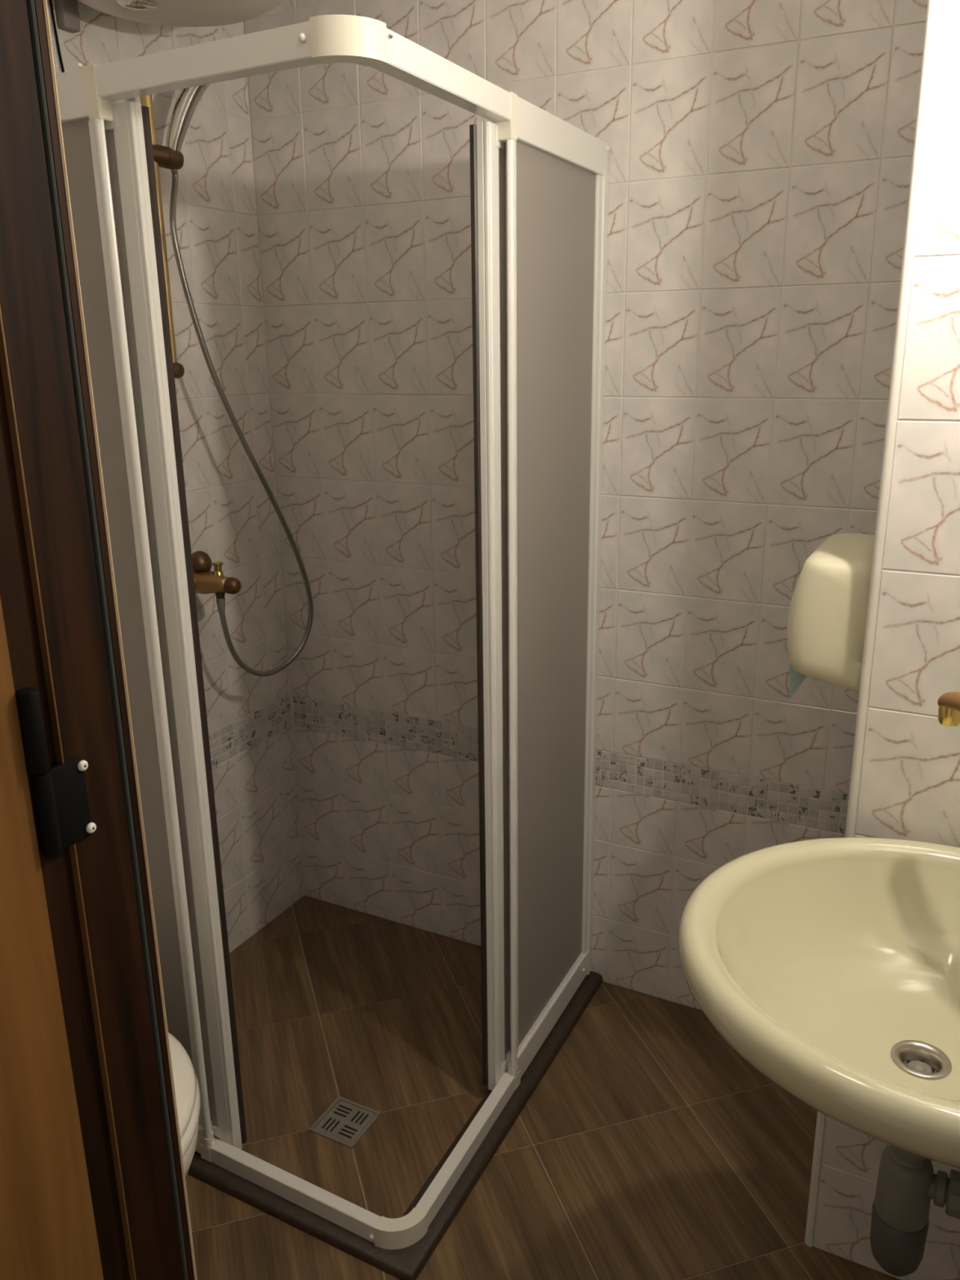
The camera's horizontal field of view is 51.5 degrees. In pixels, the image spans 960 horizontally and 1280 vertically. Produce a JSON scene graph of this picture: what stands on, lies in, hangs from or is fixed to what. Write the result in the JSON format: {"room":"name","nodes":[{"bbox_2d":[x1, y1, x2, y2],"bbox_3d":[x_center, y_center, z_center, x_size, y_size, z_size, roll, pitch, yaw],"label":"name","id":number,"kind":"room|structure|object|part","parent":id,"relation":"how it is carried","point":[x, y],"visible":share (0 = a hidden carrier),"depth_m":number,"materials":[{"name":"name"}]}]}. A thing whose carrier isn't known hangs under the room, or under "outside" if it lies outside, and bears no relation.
{"room":"bathroom","nodes":[
{"label":"bathroom","id":0,"kind":"room"},
{"bbox_2d":[46,0,304,952],"bbox_3d":[-0.921,-0.243,1.840,0.120,2.500,1.552,8,18,27],"label":"wall","id":1,"kind":"structure","parent":0,"point":[233,519],"depth_m":2.33,"materials":[{"name":"tile"}]},
{"bbox_2d":[48,0,64,72],"bbox_3d":[-0.761,-1.100,1.786,0.006,0.148,0.016,8,18,27],"label":"cable","id":2,"kind":"object","parent":1,"relation":"attached to","point":[50,1],"visible":0.96,"depth_m":1.79,"materials":[{"name":"black rubber"}]},
{"bbox_2d":[54,0,80,33],"bbox_3d":[-0.744,-1.145,1.793,0.021,0.085,0.036,8,18,27],"label":"junction box","id":3,"kind":"object","parent":1,"relation":"attached to","point":[67,11],"visible":1,"depth_m":1.79,"materials":[{"name":"grey plastic"}]},
{"bbox_2d":[139,94,184,378],"bbox_3d":[-0.640,-0.828,2.008,0.088,0.588,0.084,8,18,27],"label":"shower rail","id":4,"kind":"object","parent":1,"relation":"attached to","point":[164,157],"visible":0.49,"depth_m":1.97,"materials":[{"name":"gold metal"}]},
{"bbox_2d":[165,83,211,151],"bbox_3d":[-0.526,-1.057,1.963,0.188,0.190,0.081,2,16,10],"label":"shower","id":5,"kind":"object","parent":4,"relation":"on","point":[188,100],"visible":0.56,"depth_m":1.95,"materials":[{"name":"silver metal"}]},
{"bbox_2d":[77,0,284,26],"bbox_3d":[-0.539,-1.305,1.656,0.470,0.462,0.450,8,18,27],"label":"water heater","id":6,"kind":"object","parent":1,"relation":"attached to","point":[180,13],"visible":1,"depth_m":1.74,"materials":[{"name":"white metal"}]},
{"bbox_2d":[191,551,241,598],"bbox_3d":[-0.636,-0.125,2.116,0.165,0.101,0.214,8,18,27],"label":"shower mixer","id":7,"kind":"object","parent":1,"relation":"attached to","point":[206,581],"visible":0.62,"depth_m":2.16,"materials":[{"name":"brown metal"}]},
{"bbox_3d":[-0.614,-0.174,2.177,0.053,0.042,0.053,8,18,27],"label":"lever knob","id":8,"kind":"part","parent":7,"relation":"part of","materials":[{"name":"brown metal"}]},
{"bbox_3d":[-0.592,-0.127,2.183,0.100,0.057,0.058,8,18,27],"label":"spout","id":9,"kind":"part","parent":7,"relation":"part of","materials":[{"name":"brown metal"}]},
{"bbox_3d":[-0.572,-0.154,2.174,0.025,0.034,0.024,8,18,27],"label":"diverter knob","id":10,"kind":"part","parent":7,"relation":"part of","materials":[{"name":"gold metal"}]},
{"bbox_2d":[215,592,225,598],"bbox_3d":[-0.570,-0.102,2.184,0.021,0.016,0.021,8,18,27],"label":"outlet","id":11,"kind":"object","parent":7,"relation":"attached to","point":[219,595],"depth_m":2.18,"materials":[{"name":"brown metal"}]},
{"bbox_2d":[185,895,900,1279],"bbox_3d":[-0.213,1.138,1.465,2.040,0.060,2.470,8,18,27],"label":"floor","id":12,"kind":"structure","parent":0,"point":[648,1147],"depth_m":1.96,"materials":[{"name":"wood"}]},
{"bbox_2d":[168,1032,200,1179],"bbox_3d":[-0.738,0.690,1.508,0.721,0.790,0.390,8,18,27],"label":"toilet","id":13,"kind":"object","parent":12,"relation":"on","point":[187,1089],"visible":0.19,"depth_m":1.44,"materials":[{"name":"white ceramic"}]},
{"bbox_3d":[-0.616,0.667,1.435,0.435,0.021,0.384,8,18,27],"label":"lid","id":14,"kind":"part","parent":13,"relation":"part of","materials":[{"name":"white ceramic"}]},
{"bbox_3d":[-0.614,0.690,1.440,0.442,0.022,0.390,8,18,27],"label":"seat","id":15,"kind":"part","parent":13,"relation":"part of","materials":[{"name":"white plastic"}]},
{"bbox_3d":[-0.634,0.891,1.511,0.483,0.400,0.372,8,18,27],"label":"bowl","id":16,"kind":"part","parent":13,"relation":"part of","materials":[{"name":"white ceramic"}]},
{"bbox_2d":[308,1096,381,1148],"bbox_3d":[-0.268,0.957,1.979,0.102,0.004,0.102,8,18,27],"label":"floor drain","id":17,"kind":"object","parent":12,"relation":"on","point":[345,1121],"visible":1,"depth_m":1.98,"materials":[{"name":"metal"}]},
{"bbox_2d":[187,971,602,1279],"bbox_3d":[-0.303,0.879,2.216,0.906,0.020,0.906,8,18,27],"label":"shower curb","id":18,"kind":"object","parent":12,"relation":"on","point":[407,1263],"visible":0.43,"depth_m":1.80,"materials":[{"name":"stone"}]},
{"bbox_2d":[55,14,609,1249],"bbox_3d":[-0.318,-0.012,1.968,0.888,1.830,0.888,8,18,27],"label":"shower enclosure","id":19,"kind":"object","parent":18,"relation":"on","point":[539,181],"visible":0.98,"depth_m":1.71,"materials":[{"name":"grey plastic"}]},
{"bbox_3d":[-0.717,-0.780,1.476,0.434,0.059,0.031,8,18,28],"label":"rail","id":20,"kind":"part","parent":19,"relation":"part of","materials":[{"name":"white metal"}]},
{"bbox_3d":[-0.696,0.064,1.711,0.388,1.702,0.004,8,18,28],"label":"fixed panel","id":21,"kind":"part","parent":19,"relation":"part of","materials":[{"name":"grey plastic"}]},
{"bbox_3d":[-0.519,0.102,1.615,0.028,1.710,0.017,8,18,27],"label":"post","id":22,"kind":"part","parent":19,"relation":"part of","materials":[{"name":"white metal"}]},
{"bbox_3d":[-0.660,0.079,1.714,0.372,1.746,0.003,8,18,28],"label":"sliding door","id":23,"kind":"part","parent":19,"relation":"part of","materials":[{"name":"grey plastic"}]},
{"bbox_3d":[-0.696,0.902,1.964,0.434,0.066,0.027,8,18,28],"label":"rail","id":24,"kind":"part","parent":19,"relation":"part of","materials":[{"name":"white metal"}]},
{"bbox_3d":[-0.361,-0.740,1.282,0.396,0.038,0.030,8,18,28],"label":"rail","id":25,"kind":"part","parent":19,"relation":"part of","materials":[{"name":"white metal"}]},
{"bbox_2d":[169,168,313,676],"bbox_3d":[-0.521,-0.438,2.189,0.069,1.079,0.289,13,21,39],"label":"shower hose","id":26,"kind":"object","parent":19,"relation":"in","point":[220,602],"visible":1,"depth_m":2.18,"materials":[{"name":"grey metal"}]},
{"bbox_3d":[-0.332,0.978,1.775,0.377,0.035,0.024,8,18,28],"label":"rail","id":27,"kind":"part","parent":19,"relation":"part of","materials":[{"name":"white metal"}]},
{"bbox_3d":[-0.043,-0.771,1.377,0.030,0.038,0.396,7,18,25],"label":"rail","id":28,"kind":"part","parent":19,"relation":"part of","materials":[{"name":"white metal"}]},
{"bbox_3d":[-0.022,0.948,1.867,0.024,0.035,0.377,7,18,25],"label":"rail","id":29,"kind":"part","parent":19,"relation":"part of","materials":[{"name":"white metal"}]},
{"bbox_3d":[0.117,0.001,1.946,0.003,1.746,0.372,7,18,25],"label":"sliding door","id":30,"kind":"part","parent":19,"relation":"part of","materials":[{"name":"grey plastic"}]},
{"bbox_3d":[0.059,0.044,1.788,0.017,1.710,0.028,8,18,27],"label":"post","id":31,"kind":"part","parent":19,"relation":"part of","materials":[{"name":"white metal"}]},
{"bbox_3d":[0.160,0.817,2.219,0.027,0.066,0.434,7,18,25],"label":"rail","id":32,"kind":"part","parent":19,"relation":"part of","materials":[{"name":"white metal"}]},
{"bbox_3d":[0.145,-0.020,1.962,0.004,1.702,0.388,7,18,25],"label":"fixed panel","id":33,"kind":"part","parent":19,"relation":"part of","materials":[{"name":"grey glass"}]},
{"bbox_3d":[0.137,-0.866,1.730,0.031,0.059,0.434,7,18,25],"label":"rail","id":34,"kind":"part","parent":19,"relation":"part of","materials":[{"name":"white metal"}]},
{"bbox_2d":[243,0,928,1010],"bbox_3d":[0.315,-0.340,2.119,2.040,2.500,0.120,8,18,27],"label":"wall","id":35,"kind":"structure","parent":0,"point":[760,153],"depth_m":2.08,"materials":[{"name":"tile"}]},
{"bbox_2d":[812,0,959,1279],"bbox_3d":[0.821,-0.194,1.503,0.358,2.450,0.538,8,18,27],"label":"wall pier","id":36,"kind":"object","parent":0,"point":[909,784],"visible":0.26,"depth_m":1.35,"materials":[{"name":"tile"}]},
{"bbox_2d":[786,533,875,692],"bbox_3d":[0.569,-0.053,1.577,0.120,0.201,0.282,8,18,27],"label":"dispenser","id":37,"kind":"object","parent":36,"relation":"attached to","point":[828,615],"visible":0.75,"depth_m":1.46,"materials":[{"name":"beige plastic"}]},
{"bbox_2d":[789,662,806,699],"bbox_3d":[0.498,0.063,1.554,0.034,0.062,0.008,2,16,10],"label":"paper towel","id":38,"kind":"object","parent":37,"relation":"hanging from","point":[796,678],"visible":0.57,"depth_m":1.55,"materials":[{"name":"white paper"}]},
{"bbox_2d":[804,0,938,1247],"bbox_3d":[0.545,-0.148,1.358,0.013,2.450,0.015,8,18,27],"label":"trim","id":39,"kind":"structure","parent":36,"relation":"attached to","point":[932,5],"depth_m":1.32,"materials":[{"name":"white plastic"}]},
{"bbox_3d":[-0.406,0.055,0.794,2.040,2.500,0.100,8,18,27],"label":"wall","id":40,"kind":"structure","parent":0,"visible":0},
{"bbox_2d":[0,597,103,1279],"bbox_3d":[-0.525,0.319,0.516,0.054,2.028,0.762,10,19,32],"label":"door","id":41,"kind":"structure","parent":40,"relation":"in","point":[48,1230],"depth_m":0.77,"materials":[{"name":"orange wood"}]},
{"bbox_3d":[-0.319,0.096,0.752,0.016,0.133,0.049,8,18,27],"label":"door hinge","id":42,"kind":"part","parent":41,"relation":"part of","materials":[{"name":"black metal"}]},
{"bbox_3d":[-0.318,0.126,0.765,0.007,0.067,0.036,8,18,27],"label":"plate","id":43,"kind":"part","parent":41,"relation":"part of","materials":[{"name":"black metal"}]},
{"bbox_2d":[0,0,197,1279],"bbox_3d":[0.010,0.245,0.642,0.840,2.110,0.120,8,18,27],"label":"trim","id":44,"kind":"structure","parent":40,"relation":"attached to","point":[58,593],"depth_m":0.76,"materials":[{"name":"brown wood"}]},
{"bbox_3d":[0.780,-0.015,0.982,0.120,2.500,1.552,8,18,27],"label":"wall","id":45,"kind":"structure","parent":0,"visible":0},
{"bbox_2d":[677,836,959,1168],"bbox_3d":[0.486,0.440,1.200,0.490,0.188,0.580,8,18,27],"label":"basin","id":46,"kind":"object","parent":45,"relation":"attached to","point":[811,959],"visible":1,"depth_m":1.28,"materials":[{"name":"beige ceramic"}]},
{"bbox_2d":[870,1060,959,1276],"bbox_3d":[0.599,0.666,1.194,0.228,0.302,0.066,8,18,27],"label":"trap","id":47,"kind":"object","parent":46,"relation":"attached to","point":[907,1183],"visible":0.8,"depth_m":1.22,"materials":[{"name":"grey plastic"}]},
{"bbox_2d":[870,1200,928,1276],"bbox_3d":[0.528,0.759,1.261,0.066,0.087,0.066,8,18,27],"label":"cup","id":48,"kind":"object","parent":47,"relation":"on","point":[897,1247],"depth_m":1.23,"materials":[{"name":"grey plastic"}]},
{"bbox_2d":[890,1040,951,1079],"bbox_3d":[0.525,0.509,1.188,0.068,0.025,0.068,8,18,27],"label":"drain","id":49,"kind":"object","parent":46,"relation":"in","point":[903,1052],"visible":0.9,"depth_m":1.20,"materials":[{"name":"metal"}]},
{"bbox_2d":[937,692,959,726],"bbox_3d":[0.636,0.132,1.088,0.112,0.066,0.364,-1,16,-2],"label":"tap","id":50,"kind":"object","parent":45,"relation":"attached to","point":[948,710],"visible":1,"depth_m":1.24,"materials":[{"name":"brown metal"}]},
{"bbox_3d":[0.618,0.112,1.127,0.032,0.048,0.274,-4,17,-12],"label":"spout","id":51,"kind":"part","parent":50,"relation":"part of","materials":[{"name":"brown metal"}]}
]}

